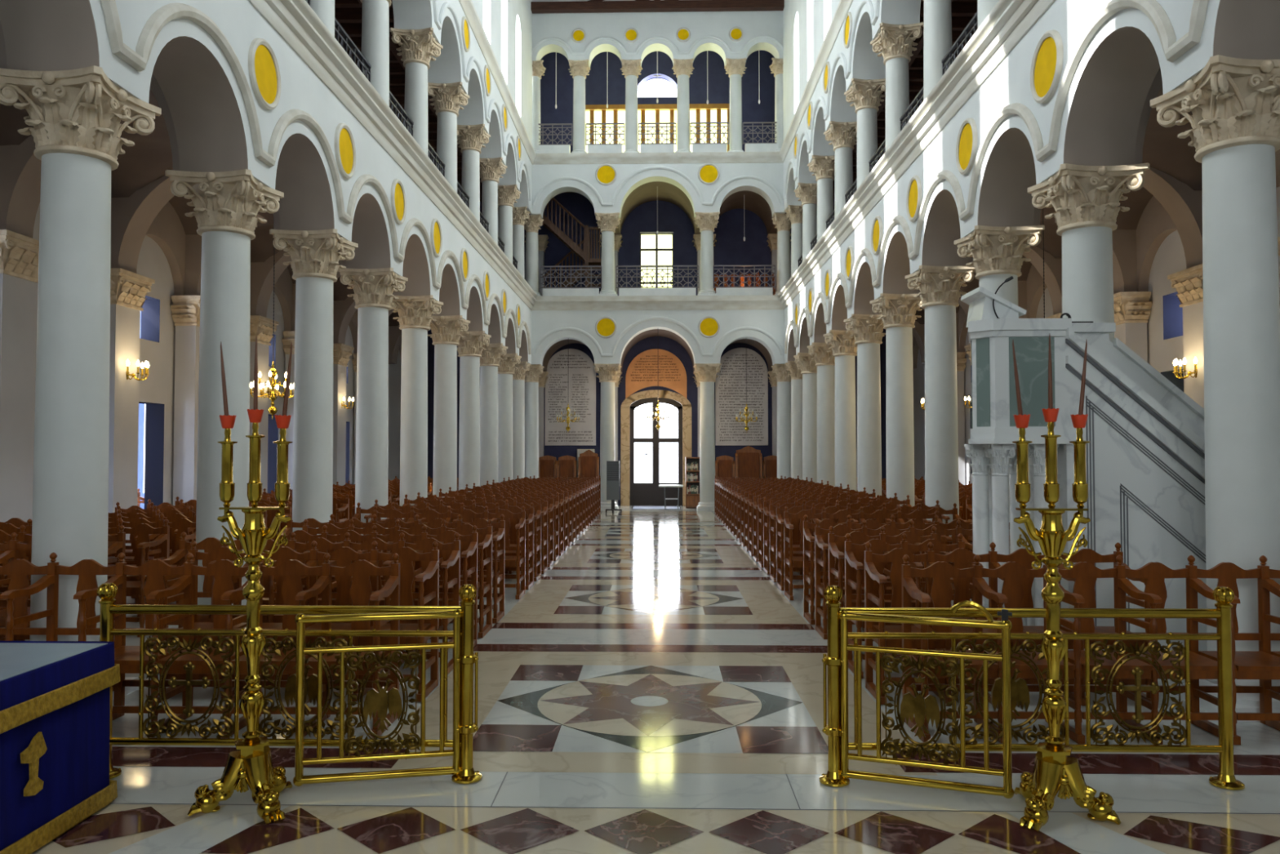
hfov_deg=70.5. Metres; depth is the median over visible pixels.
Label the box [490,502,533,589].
chair
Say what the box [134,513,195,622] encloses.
chair
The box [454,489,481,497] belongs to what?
chair
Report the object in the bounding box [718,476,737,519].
chair
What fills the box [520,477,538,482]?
chair
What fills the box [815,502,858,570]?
chair
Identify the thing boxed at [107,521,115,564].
chair
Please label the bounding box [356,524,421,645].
chair
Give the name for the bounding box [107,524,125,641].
chair
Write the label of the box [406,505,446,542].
chair
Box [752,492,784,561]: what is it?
chair
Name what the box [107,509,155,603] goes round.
chair
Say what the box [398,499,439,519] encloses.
chair
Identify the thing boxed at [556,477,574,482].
chair
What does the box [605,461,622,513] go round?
display stand
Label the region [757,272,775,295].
chair
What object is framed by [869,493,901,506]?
chair
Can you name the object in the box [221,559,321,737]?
chair
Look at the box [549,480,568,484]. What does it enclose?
chair
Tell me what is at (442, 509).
chair
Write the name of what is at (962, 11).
ceiling
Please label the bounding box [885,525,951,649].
chair
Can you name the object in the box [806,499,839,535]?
chair
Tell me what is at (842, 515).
chair
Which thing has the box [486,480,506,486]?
chair
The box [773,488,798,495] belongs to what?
chair
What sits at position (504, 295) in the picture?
roundel
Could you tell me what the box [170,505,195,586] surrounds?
chair
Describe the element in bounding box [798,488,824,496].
chair
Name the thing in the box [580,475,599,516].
chair
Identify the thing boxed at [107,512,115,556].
chair
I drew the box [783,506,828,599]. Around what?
chair
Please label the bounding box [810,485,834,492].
chair
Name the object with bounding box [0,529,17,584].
chair
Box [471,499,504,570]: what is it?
chair
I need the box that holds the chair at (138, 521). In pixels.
[107,513,158,595]
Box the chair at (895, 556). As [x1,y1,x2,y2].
[864,542,953,704]
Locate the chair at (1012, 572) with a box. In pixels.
[982,561,1084,743]
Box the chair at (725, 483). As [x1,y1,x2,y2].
[724,480,745,526]
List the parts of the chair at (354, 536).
leg, post, seat, backrest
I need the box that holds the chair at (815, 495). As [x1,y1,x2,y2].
[804,490,831,497]
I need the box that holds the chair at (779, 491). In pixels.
[768,487,792,493]
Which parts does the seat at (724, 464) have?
panel, panel, panel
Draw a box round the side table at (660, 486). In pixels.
[658,484,683,509]
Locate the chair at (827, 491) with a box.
[817,487,841,493]
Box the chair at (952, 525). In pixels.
[939,519,972,582]
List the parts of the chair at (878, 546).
post, rail, rail, armrest, leg, backrest, seat, post, armrest, leg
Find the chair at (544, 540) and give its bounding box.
[508,497,547,573]
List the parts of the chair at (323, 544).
leg, seat, armrest, post, backrest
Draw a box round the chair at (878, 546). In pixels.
[844,533,923,678]
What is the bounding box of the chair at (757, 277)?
[741,272,759,286]
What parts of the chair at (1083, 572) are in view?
backrest, seat, post, rail, rail, armrest, leg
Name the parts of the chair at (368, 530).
post, backrest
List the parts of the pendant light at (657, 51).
rod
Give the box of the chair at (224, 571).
[146,552,248,737]
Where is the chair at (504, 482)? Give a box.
[491,479,511,487]
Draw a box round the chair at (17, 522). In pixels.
[0,517,28,578]
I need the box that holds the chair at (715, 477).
[714,475,733,515]
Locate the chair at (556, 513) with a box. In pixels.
[528,492,559,560]
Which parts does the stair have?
handrail, handrail, newel post, newel post, landing rail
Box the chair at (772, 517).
[768,499,811,582]
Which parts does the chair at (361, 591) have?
leg, armrest, rail, post, seat, backrest, leg, armrest, rail, rail, rail, post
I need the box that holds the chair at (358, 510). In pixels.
[344,502,391,551]
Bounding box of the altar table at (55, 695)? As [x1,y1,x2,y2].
[0,640,119,853]
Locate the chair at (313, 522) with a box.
[281,514,328,542]
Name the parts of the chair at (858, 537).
post, rail, armrest, leg, backrest, seat, post, rail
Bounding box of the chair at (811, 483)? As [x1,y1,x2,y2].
[804,480,822,484]
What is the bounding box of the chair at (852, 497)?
[840,492,869,500]
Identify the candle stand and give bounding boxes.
[187,422,292,824]
[1012,422,1120,831]
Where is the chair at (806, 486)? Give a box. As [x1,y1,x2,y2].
[799,483,820,488]
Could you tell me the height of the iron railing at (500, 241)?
0.920 m
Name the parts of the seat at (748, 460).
panel, panel, panel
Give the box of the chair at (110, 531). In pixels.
[107,527,116,604]
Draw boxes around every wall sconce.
[125,359,149,380]
[261,382,276,398]
[341,396,354,408]
[964,395,972,408]
[1173,356,1197,378]
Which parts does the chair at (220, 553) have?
leg, rail, armrest, post, seat, backrest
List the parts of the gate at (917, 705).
hinge rod, ornament panel, rail, rail, latch plate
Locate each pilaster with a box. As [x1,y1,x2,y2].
[0,229,39,522]
[108,268,155,545]
[169,295,200,505]
[248,315,279,493]
[281,330,294,489]
[333,343,354,485]
[351,353,357,484]
[524,235,549,296]
[538,371,547,457]
[598,234,622,295]
[598,371,622,505]
[692,234,716,293]
[693,371,700,457]
[766,233,791,292]
[767,370,777,456]
[956,351,966,484]
[964,343,971,364]
[1044,312,1062,318]
[1113,291,1151,362]
[1167,263,1204,408]
[1277,236,1279,255]
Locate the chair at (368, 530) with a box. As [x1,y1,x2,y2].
[333,519,394,591]
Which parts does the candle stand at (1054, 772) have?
leg, stem, leg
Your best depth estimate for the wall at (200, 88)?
8.85 m
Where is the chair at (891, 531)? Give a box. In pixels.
[867,520,925,594]
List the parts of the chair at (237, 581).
leg, armrest, post, seat, backrest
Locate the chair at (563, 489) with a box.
[550,485,575,542]
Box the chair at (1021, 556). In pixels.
[997,547,1085,705]
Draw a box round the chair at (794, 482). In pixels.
[784,480,804,484]
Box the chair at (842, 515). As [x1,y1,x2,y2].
[826,506,865,559]
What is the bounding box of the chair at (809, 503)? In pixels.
[798,497,829,533]
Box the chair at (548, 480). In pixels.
[538,477,556,482]
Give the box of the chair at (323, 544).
[267,532,343,646]
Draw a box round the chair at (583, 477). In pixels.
[582,475,600,515]
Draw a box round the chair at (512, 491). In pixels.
[497,486,520,493]
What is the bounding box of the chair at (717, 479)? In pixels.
[715,475,735,517]
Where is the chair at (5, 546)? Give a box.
[0,542,8,638]
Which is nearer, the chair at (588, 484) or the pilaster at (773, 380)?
the chair at (588, 484)
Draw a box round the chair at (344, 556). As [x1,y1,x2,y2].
[288,540,370,680]
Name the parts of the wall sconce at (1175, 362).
arm, arm, arm, arm, arm, bulb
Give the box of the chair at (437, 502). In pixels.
[420,496,451,506]
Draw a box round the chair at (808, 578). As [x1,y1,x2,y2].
[803,514,853,624]
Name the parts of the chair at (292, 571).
leg, rail, rail, armrest, post, seat, backrest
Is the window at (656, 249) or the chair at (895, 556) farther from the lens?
the window at (656, 249)
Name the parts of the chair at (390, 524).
post, backrest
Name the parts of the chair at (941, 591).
post, rail, rail, armrest, leg, backrest, seat, post, rail, rail, armrest, leg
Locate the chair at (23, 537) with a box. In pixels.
[0,524,31,640]
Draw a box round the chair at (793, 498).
[784,492,812,534]
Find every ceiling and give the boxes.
[0,88,399,326]
[334,0,482,201]
[542,328,772,371]
[832,0,977,199]
[915,85,1202,324]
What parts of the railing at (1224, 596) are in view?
post, ornament panel, rail, rail, rail, ornament panel, post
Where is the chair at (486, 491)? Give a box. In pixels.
[472,486,497,493]
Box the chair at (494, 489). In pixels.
[480,485,503,491]
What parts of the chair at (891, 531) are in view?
backrest, seat, post, leg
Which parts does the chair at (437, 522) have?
post, backrest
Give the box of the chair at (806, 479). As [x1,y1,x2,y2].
[790,476,808,481]
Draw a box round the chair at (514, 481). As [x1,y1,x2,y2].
[502,477,520,483]
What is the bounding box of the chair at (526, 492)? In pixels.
[514,488,539,495]
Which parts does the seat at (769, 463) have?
panel, panel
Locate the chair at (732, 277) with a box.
[724,272,742,286]
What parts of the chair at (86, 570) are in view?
leg, armrest, rail, post, backrest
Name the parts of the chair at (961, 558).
backrest, seat, post, armrest, leg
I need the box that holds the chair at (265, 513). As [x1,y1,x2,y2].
[262,505,266,529]
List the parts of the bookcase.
shelf, drawer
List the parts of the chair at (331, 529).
post, backrest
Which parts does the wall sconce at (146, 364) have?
arm, arm, arm, arm, arm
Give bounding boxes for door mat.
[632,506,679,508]
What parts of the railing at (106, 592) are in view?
post, ornament panel, rail, rail, rail, ornament panel, post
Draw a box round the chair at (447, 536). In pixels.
[409,524,477,651]
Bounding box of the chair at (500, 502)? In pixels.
[482,496,513,540]
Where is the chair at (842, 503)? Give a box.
[829,497,861,506]
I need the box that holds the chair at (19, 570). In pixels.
[0,558,47,635]
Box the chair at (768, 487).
[759,484,782,490]
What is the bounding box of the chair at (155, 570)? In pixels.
[73,552,184,719]
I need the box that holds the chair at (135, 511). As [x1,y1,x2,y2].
[107,505,151,559]
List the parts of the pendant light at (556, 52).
rod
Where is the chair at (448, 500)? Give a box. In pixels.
[433,493,462,502]
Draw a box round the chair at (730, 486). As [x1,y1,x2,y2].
[728,481,751,532]
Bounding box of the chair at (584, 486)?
[562,481,585,532]
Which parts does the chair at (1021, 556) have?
backrest, seat, armrest, rail, leg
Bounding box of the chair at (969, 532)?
[961,527,1009,607]
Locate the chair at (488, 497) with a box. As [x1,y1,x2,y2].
[472,492,500,500]
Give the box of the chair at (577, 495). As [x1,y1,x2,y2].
[554,484,579,538]
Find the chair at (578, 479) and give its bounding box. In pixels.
[577,476,596,519]
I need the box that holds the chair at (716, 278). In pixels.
[714,274,725,293]
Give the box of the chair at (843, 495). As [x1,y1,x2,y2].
[831,490,858,497]
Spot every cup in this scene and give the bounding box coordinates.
[219,414,236,428]
[234,509,270,555]
[247,408,263,422]
[275,414,291,428]
[1013,413,1030,427]
[1035,510,1072,556]
[1041,408,1059,422]
[1070,413,1088,427]
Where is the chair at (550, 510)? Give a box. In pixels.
[520,494,553,567]
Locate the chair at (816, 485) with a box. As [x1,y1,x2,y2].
[808,480,829,487]
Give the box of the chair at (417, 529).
[382,519,440,592]
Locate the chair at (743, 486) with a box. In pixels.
[731,483,755,535]
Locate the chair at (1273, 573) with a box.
[1269,568,1279,693]
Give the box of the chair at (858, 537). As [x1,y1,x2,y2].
[828,525,892,653]
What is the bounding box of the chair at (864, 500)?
[850,494,879,503]
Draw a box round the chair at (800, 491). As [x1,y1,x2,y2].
[792,487,817,493]
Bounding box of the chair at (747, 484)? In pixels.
[726,480,748,528]
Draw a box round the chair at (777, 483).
[768,480,788,485]
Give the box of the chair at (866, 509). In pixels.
[851,502,894,523]
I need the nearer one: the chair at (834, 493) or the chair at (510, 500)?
the chair at (510, 500)
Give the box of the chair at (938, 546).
[907,533,983,648]
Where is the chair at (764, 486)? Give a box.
[755,483,777,488]
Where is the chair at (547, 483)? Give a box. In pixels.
[546,480,565,485]
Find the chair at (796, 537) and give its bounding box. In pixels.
[776,502,821,591]
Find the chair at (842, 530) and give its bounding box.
[814,520,873,639]
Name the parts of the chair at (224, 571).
leg, armrest, rail, rail, post, seat, backrest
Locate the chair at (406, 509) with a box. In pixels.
[380,502,425,553]
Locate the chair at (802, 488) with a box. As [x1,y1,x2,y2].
[782,484,804,490]
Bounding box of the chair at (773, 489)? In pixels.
[763,485,786,492]
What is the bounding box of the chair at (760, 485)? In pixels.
[751,481,773,487]
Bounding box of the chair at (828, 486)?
[820,483,842,488]
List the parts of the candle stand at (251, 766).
leg, stem, leg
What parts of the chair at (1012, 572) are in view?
backrest, seat, post, armrest, rail, rail, leg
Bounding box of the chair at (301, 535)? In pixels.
[262,529,320,604]
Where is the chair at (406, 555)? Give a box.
[350,540,439,701]
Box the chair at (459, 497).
[444,492,472,500]
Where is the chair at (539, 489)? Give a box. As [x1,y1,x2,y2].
[526,485,550,491]
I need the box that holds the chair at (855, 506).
[840,499,875,529]
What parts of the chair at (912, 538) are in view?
seat, backrest, post, armrest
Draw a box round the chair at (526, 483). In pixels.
[525,480,546,485]
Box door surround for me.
[620,390,691,505]
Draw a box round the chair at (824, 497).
[812,492,840,500]
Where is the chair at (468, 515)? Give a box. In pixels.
[439,506,484,569]
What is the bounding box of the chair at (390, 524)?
[360,514,413,579]
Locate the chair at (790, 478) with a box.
[782,475,799,480]
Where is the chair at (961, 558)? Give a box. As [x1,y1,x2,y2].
[934,542,1020,705]
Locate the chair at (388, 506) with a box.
[364,499,406,522]
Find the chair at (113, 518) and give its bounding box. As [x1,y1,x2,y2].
[107,516,115,564]
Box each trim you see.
[0,20,6,68]
[0,135,279,238]
[100,0,531,354]
[110,175,346,273]
[146,201,401,362]
[150,74,179,170]
[184,213,264,295]
[248,0,537,310]
[249,246,291,317]
[292,271,341,331]
[333,296,356,344]
[388,304,397,315]
[388,324,401,364]
[432,0,531,200]
[458,0,535,164]
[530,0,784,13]
[531,165,782,205]
[531,295,783,311]
[531,316,783,356]
[532,35,783,55]
[532,151,783,164]
[585,103,729,110]
[613,181,791,235]
[777,0,1055,309]
[779,0,853,162]
[783,0,879,199]
[784,0,1208,353]
[912,173,1279,369]
[912,320,924,362]
[916,302,958,351]
[958,288,968,315]
[968,166,1202,268]
[973,269,1026,318]
[1022,241,1062,315]
[1033,149,1279,225]
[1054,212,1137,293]
[1134,68,1162,164]
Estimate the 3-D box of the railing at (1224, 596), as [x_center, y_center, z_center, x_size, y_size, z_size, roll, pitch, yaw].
[2.110,1.396,4.919,2.269,1.060,0.164,0,-2,1]
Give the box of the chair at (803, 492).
[777,490,804,497]
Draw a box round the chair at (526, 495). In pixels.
[507,490,533,497]
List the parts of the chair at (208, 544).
rail, armrest, post, seat, backrest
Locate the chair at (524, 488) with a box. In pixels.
[510,484,532,489]
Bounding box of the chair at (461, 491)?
[448,486,472,497]
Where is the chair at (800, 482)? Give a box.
[794,478,812,483]
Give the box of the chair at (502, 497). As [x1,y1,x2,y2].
[500,492,528,500]
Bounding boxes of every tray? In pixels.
[218,506,289,509]
[1015,507,1088,511]
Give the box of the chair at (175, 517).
[134,509,194,603]
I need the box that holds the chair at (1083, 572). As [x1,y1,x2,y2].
[1057,555,1163,744]
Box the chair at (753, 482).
[745,480,764,484]
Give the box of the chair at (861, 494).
[849,488,875,497]
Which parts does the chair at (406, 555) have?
leg, armrest, post, seat, backrest, leg, armrest, rail, rail, rail, post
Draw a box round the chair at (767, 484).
[748,480,768,485]
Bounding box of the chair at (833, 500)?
[820,494,850,503]
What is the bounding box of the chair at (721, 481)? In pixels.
[720,477,739,521]
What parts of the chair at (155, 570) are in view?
leg, armrest, rail, rail, post, seat, backrest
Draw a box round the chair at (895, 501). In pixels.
[880,494,911,522]
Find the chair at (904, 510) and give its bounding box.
[886,502,932,554]
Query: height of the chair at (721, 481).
1.103 m
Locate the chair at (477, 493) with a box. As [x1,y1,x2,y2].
[464,488,489,495]
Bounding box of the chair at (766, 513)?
[763,497,802,574]
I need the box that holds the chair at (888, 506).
[872,499,913,519]
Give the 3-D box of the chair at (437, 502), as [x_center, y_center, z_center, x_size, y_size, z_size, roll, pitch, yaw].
[-3.099,1.605,13.531,0.471,1.103,0.485,0,-2,1]
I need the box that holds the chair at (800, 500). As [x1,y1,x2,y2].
[791,494,820,503]
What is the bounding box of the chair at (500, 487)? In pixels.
[487,484,510,489]
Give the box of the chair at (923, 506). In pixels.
[906,499,950,536]
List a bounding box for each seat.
[538,455,556,478]
[555,455,576,478]
[577,449,599,478]
[715,455,735,479]
[735,445,763,479]
[762,455,777,478]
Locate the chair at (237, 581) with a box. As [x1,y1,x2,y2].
[208,538,288,645]
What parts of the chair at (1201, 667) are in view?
backrest, seat, post, rail, rail, armrest, leg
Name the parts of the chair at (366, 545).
armrest, rail, seat, post, backrest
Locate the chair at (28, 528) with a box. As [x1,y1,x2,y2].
[0,518,32,627]
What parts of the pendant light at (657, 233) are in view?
rod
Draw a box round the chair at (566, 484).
[565,480,587,528]
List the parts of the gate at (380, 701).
rail, rail, ornament panel, hinge rod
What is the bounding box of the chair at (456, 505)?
[435,499,471,519]
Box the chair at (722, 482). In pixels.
[721,478,742,524]
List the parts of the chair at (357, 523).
post, backrest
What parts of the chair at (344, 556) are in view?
armrest, post, seat, backrest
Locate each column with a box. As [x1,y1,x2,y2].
[0,65,161,700]
[164,168,284,604]
[269,228,358,534]
[306,0,334,36]
[337,267,408,535]
[360,0,391,106]
[389,27,443,155]
[390,294,443,506]
[427,81,469,192]
[427,315,470,497]
[457,124,490,222]
[457,330,491,489]
[479,157,506,244]
[480,342,507,487]
[497,184,520,263]
[497,353,521,482]
[512,206,529,278]
[512,361,530,479]
[524,214,543,296]
[524,364,544,478]
[532,60,546,153]
[568,59,590,153]
[593,363,621,511]
[595,212,620,295]
[620,58,642,152]
[671,58,693,152]
[693,212,719,295]
[693,363,721,511]
[724,57,746,151]
[768,57,783,151]
[771,213,791,295]
[771,364,791,478]
[785,204,802,276]
[785,360,802,479]
[793,352,817,483]
[794,182,817,261]
[807,155,835,241]
[807,342,835,486]
[823,120,857,219]
[823,329,857,492]
[844,78,885,188]
[844,313,885,497]
[870,22,923,151]
[870,293,922,506]
[905,265,974,537]
[922,0,952,101]
[954,224,1044,522]
[977,0,999,29]
[1027,162,1150,338]
[1150,54,1279,721]
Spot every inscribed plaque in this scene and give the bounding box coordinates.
[545,348,595,445]
[625,348,686,398]
[715,347,768,445]
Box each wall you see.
[0,0,531,364]
[32,203,401,509]
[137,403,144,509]
[391,0,532,213]
[427,50,886,505]
[530,163,785,218]
[530,309,784,365]
[532,0,782,67]
[782,0,920,212]
[784,0,1279,364]
[912,186,1279,484]
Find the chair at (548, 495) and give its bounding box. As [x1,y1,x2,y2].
[533,490,564,555]
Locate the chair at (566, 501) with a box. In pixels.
[539,488,568,551]
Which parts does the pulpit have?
panel, panel, cornice, panel, handrail, handrail, panel moulding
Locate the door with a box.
[630,397,682,505]
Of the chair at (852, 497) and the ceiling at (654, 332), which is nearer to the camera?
the chair at (852, 497)
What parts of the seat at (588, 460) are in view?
panel, panel, panel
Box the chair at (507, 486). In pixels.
[493,482,515,488]
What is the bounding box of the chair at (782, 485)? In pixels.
[773,481,793,487]
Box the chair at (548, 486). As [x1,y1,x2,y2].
[537,482,558,488]
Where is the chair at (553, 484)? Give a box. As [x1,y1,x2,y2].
[541,481,562,487]
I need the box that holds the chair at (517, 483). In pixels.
[515,482,537,488]
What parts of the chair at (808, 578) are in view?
post, rail, rail, rail, armrest, leg, seat, backrest, post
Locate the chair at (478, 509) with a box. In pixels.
[452,502,494,568]
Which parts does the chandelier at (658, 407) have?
stem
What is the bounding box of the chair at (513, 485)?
[500,481,520,487]
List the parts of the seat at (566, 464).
panel, panel, panel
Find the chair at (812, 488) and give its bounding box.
[804,484,826,490]
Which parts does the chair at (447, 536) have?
leg, rail, post, seat, backrest, leg, armrest, rail, post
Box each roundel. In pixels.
[248,37,280,110]
[333,123,355,178]
[391,178,406,224]
[430,218,442,257]
[459,248,469,281]
[461,16,470,52]
[482,271,490,300]
[484,65,491,96]
[501,288,506,315]
[502,103,507,132]
[515,135,521,160]
[515,303,520,328]
[571,28,586,43]
[595,164,617,185]
[595,316,617,337]
[623,27,638,43]
[675,26,690,42]
[697,163,719,185]
[697,315,719,337]
[728,26,743,41]
[793,133,798,159]
[794,302,799,327]
[806,101,813,129]
[807,288,813,315]
[822,62,830,93]
[823,269,831,299]
[843,12,852,48]
[844,245,853,279]
[871,215,882,255]
[906,175,921,222]
[955,117,977,174]
[1030,30,1063,103]
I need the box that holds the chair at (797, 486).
[777,483,799,488]
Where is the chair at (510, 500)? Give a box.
[491,494,520,535]
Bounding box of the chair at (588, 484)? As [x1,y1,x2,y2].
[568,479,590,526]
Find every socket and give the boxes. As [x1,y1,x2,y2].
[217,428,237,506]
[245,422,265,506]
[272,428,292,506]
[1012,427,1032,508]
[1040,422,1061,508]
[1069,427,1089,508]
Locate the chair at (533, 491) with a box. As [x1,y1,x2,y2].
[520,487,545,493]
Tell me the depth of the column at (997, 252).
10.82 m
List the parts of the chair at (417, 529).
leg, post, seat, backrest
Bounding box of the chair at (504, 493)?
[489,488,514,495]
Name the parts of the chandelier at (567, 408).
stem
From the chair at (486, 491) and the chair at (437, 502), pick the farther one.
the chair at (486, 491)
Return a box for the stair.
[542,197,601,287]
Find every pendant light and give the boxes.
[555,52,556,108]
[656,51,657,103]
[656,186,658,235]
[706,50,708,104]
[743,195,745,241]
[758,50,759,103]
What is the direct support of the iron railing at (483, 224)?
on the trim at (295, 21)
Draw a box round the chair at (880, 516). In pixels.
[863,506,905,543]
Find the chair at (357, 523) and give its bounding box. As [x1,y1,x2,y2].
[328,514,371,579]
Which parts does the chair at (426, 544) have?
leg, armrest, post, seat, backrest, leg, armrest, rail, post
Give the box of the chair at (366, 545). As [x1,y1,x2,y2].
[328,532,398,646]
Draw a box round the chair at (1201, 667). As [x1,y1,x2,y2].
[1124,555,1240,744]
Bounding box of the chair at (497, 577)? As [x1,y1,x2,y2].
[457,514,505,622]
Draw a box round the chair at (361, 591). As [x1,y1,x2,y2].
[295,552,399,738]
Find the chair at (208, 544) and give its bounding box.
[162,531,233,627]
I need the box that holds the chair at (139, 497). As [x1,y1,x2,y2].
[137,488,144,506]
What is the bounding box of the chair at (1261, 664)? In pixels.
[1197,555,1279,730]
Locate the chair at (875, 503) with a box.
[861,497,897,519]
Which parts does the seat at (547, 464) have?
panel, panel, panel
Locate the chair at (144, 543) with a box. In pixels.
[107,519,169,636]
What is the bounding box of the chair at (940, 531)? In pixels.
[915,520,973,606]
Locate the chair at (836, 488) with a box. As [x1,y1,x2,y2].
[826,484,849,491]
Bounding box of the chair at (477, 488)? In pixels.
[465,484,487,491]
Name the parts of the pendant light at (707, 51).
rod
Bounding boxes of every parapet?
[537,145,569,153]
[542,288,599,296]
[587,144,622,153]
[618,288,696,295]
[640,144,674,152]
[692,143,727,152]
[715,287,773,295]
[745,143,777,151]
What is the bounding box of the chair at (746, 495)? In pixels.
[744,488,773,551]
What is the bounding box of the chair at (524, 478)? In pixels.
[516,475,533,479]
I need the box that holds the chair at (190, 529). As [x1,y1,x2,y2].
[173,509,196,604]
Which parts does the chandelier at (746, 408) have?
chain, stem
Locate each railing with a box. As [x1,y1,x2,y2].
[97,582,481,783]
[334,17,371,82]
[389,90,413,137]
[427,142,444,177]
[457,181,469,208]
[480,211,488,233]
[497,235,504,253]
[512,255,517,269]
[538,123,572,145]
[539,265,601,288]
[585,123,624,145]
[616,265,698,288]
[638,122,676,145]
[689,122,728,144]
[712,264,775,288]
[742,121,777,144]
[797,254,802,266]
[810,234,817,250]
[818,585,1244,790]
[826,210,834,230]
[844,178,857,204]
[868,138,885,172]
[899,86,923,131]
[942,12,977,75]
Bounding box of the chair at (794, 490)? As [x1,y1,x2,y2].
[786,485,810,492]
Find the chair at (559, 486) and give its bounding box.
[558,482,582,535]
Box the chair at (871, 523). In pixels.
[852,515,896,581]
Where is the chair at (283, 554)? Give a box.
[221,546,309,698]
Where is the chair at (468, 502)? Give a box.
[451,496,482,528]
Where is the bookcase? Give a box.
[685,457,699,508]
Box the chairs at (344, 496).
[111,475,973,586]
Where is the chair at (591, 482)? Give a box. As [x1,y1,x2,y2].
[572,478,592,524]
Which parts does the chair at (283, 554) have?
rail, armrest, seat, backrest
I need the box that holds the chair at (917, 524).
[895,515,952,582]
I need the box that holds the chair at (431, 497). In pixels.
[413,492,444,506]
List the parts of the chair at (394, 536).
armrest, post, seat, backrest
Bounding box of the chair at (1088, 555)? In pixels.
[1060,542,1151,701]
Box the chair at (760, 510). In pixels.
[757,494,793,567]
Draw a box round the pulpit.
[960,286,1207,650]
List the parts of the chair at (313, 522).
armrest, post, backrest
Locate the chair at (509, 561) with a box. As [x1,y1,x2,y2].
[477,506,525,599]
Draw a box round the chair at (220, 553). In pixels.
[158,540,247,695]
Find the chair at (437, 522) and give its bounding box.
[405,514,457,580]
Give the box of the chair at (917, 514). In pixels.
[902,506,949,551]
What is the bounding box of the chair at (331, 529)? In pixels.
[302,519,348,591]
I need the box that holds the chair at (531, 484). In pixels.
[520,481,541,487]
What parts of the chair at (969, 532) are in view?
backrest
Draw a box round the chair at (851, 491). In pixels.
[841,487,866,497]
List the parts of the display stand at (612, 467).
post, panel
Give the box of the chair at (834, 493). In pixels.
[824,488,849,496]
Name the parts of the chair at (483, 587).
post, seat, backrest, leg, armrest, rail, rail, rail, post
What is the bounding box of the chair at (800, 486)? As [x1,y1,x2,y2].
[793,481,814,487]
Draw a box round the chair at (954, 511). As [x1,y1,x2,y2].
[921,502,968,552]
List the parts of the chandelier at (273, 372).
arm, arm, arm, arm, stem, chain, arm, arm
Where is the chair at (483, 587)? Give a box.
[439,519,492,637]
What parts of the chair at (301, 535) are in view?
seat, post, backrest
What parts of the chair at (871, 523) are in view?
backrest, post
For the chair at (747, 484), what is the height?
1.103 m
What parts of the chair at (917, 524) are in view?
backrest, post, armrest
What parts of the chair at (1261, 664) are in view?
backrest, seat, post, armrest, rail, rail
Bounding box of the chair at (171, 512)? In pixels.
[131,505,188,598]
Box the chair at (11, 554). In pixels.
[0,532,31,640]
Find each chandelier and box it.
[249,247,293,417]
[556,404,579,432]
[646,347,669,430]
[735,337,757,432]
[920,398,924,410]
[1042,208,1044,318]
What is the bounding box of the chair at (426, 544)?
[382,532,460,674]
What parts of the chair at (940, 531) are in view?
backrest, seat, post, armrest, leg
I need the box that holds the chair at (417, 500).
[401,493,433,521]
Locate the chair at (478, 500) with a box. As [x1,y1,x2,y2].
[462,494,491,502]
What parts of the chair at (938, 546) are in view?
backrest, post, seat, armrest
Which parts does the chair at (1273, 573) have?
backrest, seat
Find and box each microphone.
[992,275,1013,318]
[1060,312,1093,322]
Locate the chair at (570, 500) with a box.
[545,486,572,546]
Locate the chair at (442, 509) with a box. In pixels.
[417,502,460,568]
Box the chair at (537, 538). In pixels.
[498,499,541,581]
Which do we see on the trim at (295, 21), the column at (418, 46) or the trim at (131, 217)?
the column at (418, 46)
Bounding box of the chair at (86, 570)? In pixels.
[0,552,115,640]
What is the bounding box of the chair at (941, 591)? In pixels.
[901,554,1008,742]
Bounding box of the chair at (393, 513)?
[363,505,409,542]
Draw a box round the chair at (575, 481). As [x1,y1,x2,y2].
[574,477,595,521]
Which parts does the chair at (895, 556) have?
post, rail, rail, rail, armrest, leg, backrest, seat, post, armrest, leg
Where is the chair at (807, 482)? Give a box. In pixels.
[788,480,808,485]
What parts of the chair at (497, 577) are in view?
post, seat, backrest, leg, armrest, rail, rail, rail, post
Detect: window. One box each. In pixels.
[585,110,617,143]
[640,109,676,143]
[640,232,673,288]
[688,109,728,151]
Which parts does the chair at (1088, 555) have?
backrest, seat, post, armrest, rail, leg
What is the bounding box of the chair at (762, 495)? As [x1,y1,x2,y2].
[748,490,777,555]
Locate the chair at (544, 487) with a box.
[532,484,554,489]
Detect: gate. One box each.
[293,608,478,786]
[822,600,1013,798]
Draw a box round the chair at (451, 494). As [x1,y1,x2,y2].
[438,488,464,497]
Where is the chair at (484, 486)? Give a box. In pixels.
[472,483,493,488]
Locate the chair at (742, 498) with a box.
[740,487,768,546]
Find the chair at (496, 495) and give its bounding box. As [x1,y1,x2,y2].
[481,489,507,497]
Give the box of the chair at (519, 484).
[506,480,525,485]
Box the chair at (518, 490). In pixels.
[503,485,526,491]
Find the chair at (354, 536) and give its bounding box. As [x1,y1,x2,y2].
[303,524,371,604]
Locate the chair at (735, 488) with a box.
[733,484,759,538]
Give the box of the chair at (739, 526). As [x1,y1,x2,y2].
[737,485,763,542]
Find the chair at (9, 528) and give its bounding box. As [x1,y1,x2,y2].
[0,523,26,586]
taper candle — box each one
[219,341,236,428]
[247,336,263,422]
[275,341,292,428]
[1012,339,1030,427]
[1041,333,1059,422]
[1070,340,1088,427]
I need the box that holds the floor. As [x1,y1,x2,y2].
[24,505,1279,853]
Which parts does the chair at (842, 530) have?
post, rail, rail, rail, armrest, leg, backrest, seat, post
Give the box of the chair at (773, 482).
[764,480,784,484]

